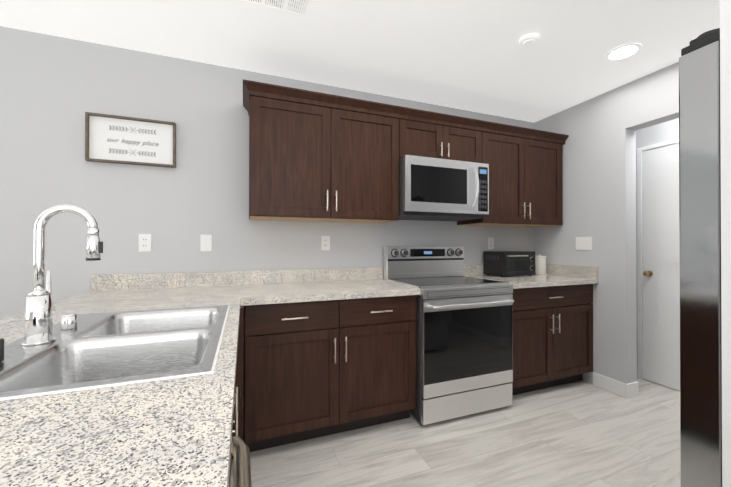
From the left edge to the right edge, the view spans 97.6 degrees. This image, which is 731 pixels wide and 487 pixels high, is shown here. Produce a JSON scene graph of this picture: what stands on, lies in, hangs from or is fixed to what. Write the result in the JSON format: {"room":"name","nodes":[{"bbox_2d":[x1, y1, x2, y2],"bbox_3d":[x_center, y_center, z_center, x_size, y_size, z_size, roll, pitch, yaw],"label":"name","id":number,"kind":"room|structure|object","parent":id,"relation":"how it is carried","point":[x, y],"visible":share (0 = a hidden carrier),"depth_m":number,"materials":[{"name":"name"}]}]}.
{"room":"kitchen","nodes":[
{"label":"kitchen","id":0,"kind":"room"},
{"bbox_2d":[0,26,533,317],"bbox_3d":[-1.385,-0.025,2.190,8.100,2.470,0.120,0,0,-21],"label":"wall","id":1,"kind":"structure","parent":0,"point":[53,89],"depth_m":2.11,"materials":[{"name":"grey paint"}]},
{"bbox_2d":[85,112,175,167],"bbox_3d":[-1.502,-0.660,2.063,0.480,0.296,0.035,0,0,-21],"label":"framed picture","id":2,"kind":"object","parent":1,"relation":"attached to","point":[125,140],"visible":1,"depth_m":2.06,"materials":[{"name":"brown wood"}]},
{"bbox_2d":[139,234,150,251],"bbox_3d":[-1.446,-0.005,2.096,0.070,0.115,0.007,0,0,-21],"label":"electrical outlet","id":3,"kind":"object","parent":1,"relation":"attached to","point":[144,242],"visible":1,"depth_m":2.10,"materials":[{"name":"white plastic"}]},
{"bbox_2d":[200,235,211,250],"bbox_3d":[-1.109,-0.004,2.223,0.070,0.115,0.008,0,0,-21],"label":"light switch","id":4,"kind":"object","parent":1,"relation":"attached to","point":[205,242],"visible":1,"depth_m":2.22,"materials":[{"name":"white plastic"}]},
{"bbox_2d":[247,80,402,222],"bbox_3d":[-0.298,-0.590,2.356,1.050,0.833,0.338,0,0,-21],"label":"upper cabinet","id":5,"kind":"object","parent":1,"relation":"attached to","point":[318,157],"depth_m":2.18,"materials":[{"name":"brown wood"}]},
{"bbox_2d":[321,236,329,249],"bbox_3d":[-0.315,-0.003,2.525,0.070,0.115,0.007,0,0,-21],"label":"electrical outlet","id":6,"kind":"object","parent":1,"relation":"attached to","point":[325,242],"visible":1,"depth_m":2.52,"materials":[{"name":"white plastic"}]},
{"bbox_2d":[403,107,482,162],"bbox_3d":[0.551,-0.825,2.679,0.765,0.360,0.338,0,0,-21],"label":"upper cabinet","id":7,"kind":"object","parent":1,"relation":"attached to","point":[425,133],"depth_m":2.51,"materials":[{"name":"brown wood"}]},
{"bbox_2d":[399,155,488,221],"bbox_3d":[0.578,-0.423,2.607,0.755,0.435,0.484,0,0,-21],"label":"microwave","id":8,"kind":"object","parent":7,"relation":"attached to","point":[434,189],"visible":0.98,"depth_m":2.43,"materials":[{"name":"silver metal"}]},
{"bbox_2d":[488,238,493,248],"bbox_3d":[1.219,0.000,3.107,0.070,0.115,0.007,0,0,-21],"label":"electrical outlet","id":9,"kind":"object","parent":1,"relation":"attached to","point":[490,243],"visible":1,"depth_m":3.10,"materials":[{"name":"white plastic"}]},
{"bbox_2d":[457,121,566,226],"bbox_3d":[1.358,-0.587,2.984,0.963,0.833,0.338,0,0,-21],"label":"upper cabinet","id":10,"kind":"object","parent":1,"relation":"attached to","point":[526,164],"depth_m":2.82,"materials":[{"name":"brown wood"}]},
{"bbox_2d":[0,0,719,122],"bbox_3d":[-0.623,-1.309,0.185,8.100,0.080,4.420,0,0,-21],"label":"ceiling","id":11,"kind":"structure","parent":0,"point":[471,55],"depth_m":1.98,"materials":[{"name":"white paint"}]},
{"bbox_2d":[237,0,310,17],"bbox_3d":[-0.467,-1.258,1.635,0.360,0.007,0.180,0,0,-21],"label":"ceiling vent","id":12,"kind":"object","parent":11,"relation":"in","point":[299,8],"visible":1,"depth_m":1.69,"materials":[{"name":"white metal"}]},
{"bbox_2d":[519,33,538,46],"bbox_3d":[1.007,-1.246,1.969,0.110,0.028,0.110,0,0,-21],"label":"smoke detector","id":13,"kind":"object","parent":11,"relation":"attached to","point":[529,40],"visible":0.94,"depth_m":1.95,"materials":[{"name":"white plastic"}]},
{"bbox_2d":[605,43,641,60],"bbox_3d":[1.697,-1.256,2.106,0.190,0.006,0.190,0,0,-21],"label":"recessed light","id":14,"kind":"object","parent":11,"relation":"in","point":[623,51],"visible":1,"depth_m":2.10,"materials":[{"name":"white plastic"}]},
{"bbox_2d":[230,377,680,486],"bbox_3d":[-0.623,1.231,0.174,8.100,0.060,4.420,0,0,-21],"label":"floor","id":15,"kind":"structure","parent":0,"point":[581,433],"depth_m":1.88,"materials":[{"name":"grey wood"}]},
{"bbox_2d":[229,306,243,486],"bbox_3d":[-1.066,0.772,1.833,0.686,0.874,0.758,0,0,-21],"label":"base cabinet","id":16,"kind":"object","parent":15,"relation":"on","point":[237,429],"visible":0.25,"depth_m":1.58,"materials":[{"name":"brown wood"}]},
{"bbox_2d":[0,270,255,486],"bbox_3d":[-0.766,0.259,0.781,0.900,0.140,2.948,0,0,-21],"label":"countertop","id":17,"kind":"structure","parent":16,"relation":"on","point":[175,432],"depth_m":0.53,"materials":[{"name":"stone"}]},
{"bbox_2d":[21,204,102,345],"bbox_3d":[-0.916,0.084,1.012,0.184,0.400,0.217,0,0,-21],"label":"faucet","id":18,"kind":"object","parent":17,"relation":"on","point":[40,308],"visible":1,"depth_m":0.92,"materials":[{"name":"silver metal"}]},
{"bbox_2d":[0,305,229,400],"bbox_3d":[-0.755,0.380,1.005,0.572,0.190,0.852,0,0,-21],"label":"sink","id":19,"kind":"object","parent":17,"relation":"in","point":[99,350],"visible":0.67,"depth_m":0.98,"materials":[{"name":"silver metal"}]},
{"bbox_2d":[0,338,3,361],"bbox_3d":[-0.883,0.230,0.689,0.080,0.106,0.150,0,0,-21],"label":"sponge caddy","id":20,"kind":"object","parent":19,"relation":"on","point":[1,349],"visible":1,"depth_m":0.77,"materials":[{"name":"black plastic"}]},
{"bbox_2d":[231,436,251,486],"bbox_3d":[-0.479,0.768,0.337,0.684,0.868,0.608,0,0,-21],"label":"dishwasher","id":21,"kind":"object","parent":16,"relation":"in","point":[240,451],"visible":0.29,"depth_m":0.60,"materials":[{"name":"silver metal"}]},
{"bbox_2d":[244,295,415,451],"bbox_3d":[-0.259,0.774,2.205,1.079,0.874,0.634,0,0,-21],"label":"base cabinet","id":22,"kind":"object","parent":15,"relation":"on","point":[314,369],"visible":0.94,"depth_m":1.92,"materials":[{"name":"brown wood"}]},
{"bbox_2d":[248,267,420,304],"bbox_3d":[-0.253,0.266,2.208,1.071,0.140,0.643,0,0,-21],"label":"countertop","id":23,"kind":"structure","parent":22,"relation":"on","point":[324,284],"depth_m":2.25,"materials":[{"name":"stone"}]},
{"bbox_2d":[383,247,513,424],"bbox_3d":[0.627,0.619,2.471,0.755,1.185,0.705,0,0,-21],"label":"range","id":24,"kind":"object","parent":15,"relation":"on","point":[464,345],"visible":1,"depth_m":2.22,"materials":[{"name":"silver metal"}]},
{"bbox_2d":[511,284,592,394],"bbox_3d":[1.411,0.777,2.839,0.960,0.874,0.634,0,0,-21],"label":"base cabinet","id":25,"kind":"object","parent":15,"relation":"on","point":[552,336],"visible":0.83,"depth_m":2.58,"materials":[{"name":"brown wood"}]},
{"bbox_2d":[464,264,598,288],"bbox_3d":[1.412,0.268,2.839,0.964,0.140,0.643,0,0,-21],"label":"countertop","id":26,"kind":"structure","parent":25,"relation":"on","point":[556,274],"depth_m":2.78,"materials":[{"name":"stone"}]},
{"bbox_2d":[484,251,534,276],"bbox_3d":[1.346,0.186,2.968,0.381,0.225,0.280,0,0,-21],"label":"toaster oven","id":27,"kind":"object","parent":26,"relation":"on","point":[506,263],"visible":1,"depth_m":2.88,"materials":[{"name":"black plastic"}]},
{"bbox_2d":[535,255,546,274],"bbox_3d":[1.688,0.204,3.108,0.126,0.190,0.126,0,0,-21],"label":"canister","id":28,"kind":"object","parent":26,"relation":"on","point":[540,264],"visible":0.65,"depth_m":3.05,"materials":[{"name":"white ceramic"}]},
{"bbox_2d":[679,28,721,486],"bbox_3d":[1.512,0.292,0.775,0.910,1.824,0.879,0,0,-21],"label":"refrigerator","id":29,"kind":"object","parent":15,"relation":"on","point":[700,275],"visible":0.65,"depth_m":0.93,"materials":[{"name":"silver metal"}]},
{"bbox_2d":[534,62,678,383],"bbox_3d":[2.298,-0.025,2.052,0.130,2.470,2.750,0,0,-21],"label":"wall","id":30,"kind":"structure","parent":0,"point":[599,176],"depth_m":2.64,"materials":[{"name":"grey paint"}]},
{"bbox_2d":[576,237,591,249],"bbox_3d":[1.928,-0.002,2.826,0.008,0.115,0.145,0,0,-21],"label":"light switch","id":31,"kind":"object","parent":30,"relation":"attached to","point":[583,243],"visible":1,"depth_m":2.82,"materials":[{"name":"white plastic"}]},
{"bbox_2d":[593,372,630,397],"bbox_3d":[2.003,1.157,2.622,0.014,0.110,0.264,0,0,-21],"label":"baseboard","id":32,"kind":"structure","parent":30,"relation":"attached to","point":[628,390],"depth_m":2.60,"materials":[{"name":"white paint"}]},
{"bbox_2d":[636,118,678,390],"bbox_3d":[2.597,-0.025,2.165,0.510,2.470,2.750,0,0,-21],"label":"wall","id":33,"kind":"structure","parent":0,"point":[659,133],"depth_m":2.80,"materials":[{"name":"grey paint"}]},
{"bbox_2d":[637,138,678,378],"bbox_3d":[2.616,0.174,2.497,0.017,2.075,0.850,0,0,-21],"label":"door frame","id":34,"kind":"structure","parent":33,"relation":"attached to","point":[640,258],"depth_m":2.87,"materials":[{"name":"white paint"}]},
{"bbox_2d":[642,143,679,390],"bbox_3d":[2.585,0.189,2.486,0.080,2.029,0.774,0,0,-21],"label":"pantry door","id":35,"kind":"structure","parent":33,"relation":"in","point":[661,263],"depth_m":2.73,"materials":[{"name":"white paint"}]},
{"bbox_2d":[720,0,730,486],"bbox_3d":[1.293,-0.036,-0.262,0.100,2.470,2.235,0,0,-21],"label":"wall","id":36,"kind":"structure","parent":0,"point":[725,75],"depth_m":0.76,"materials":[{"name":"white paint"}]}
]}

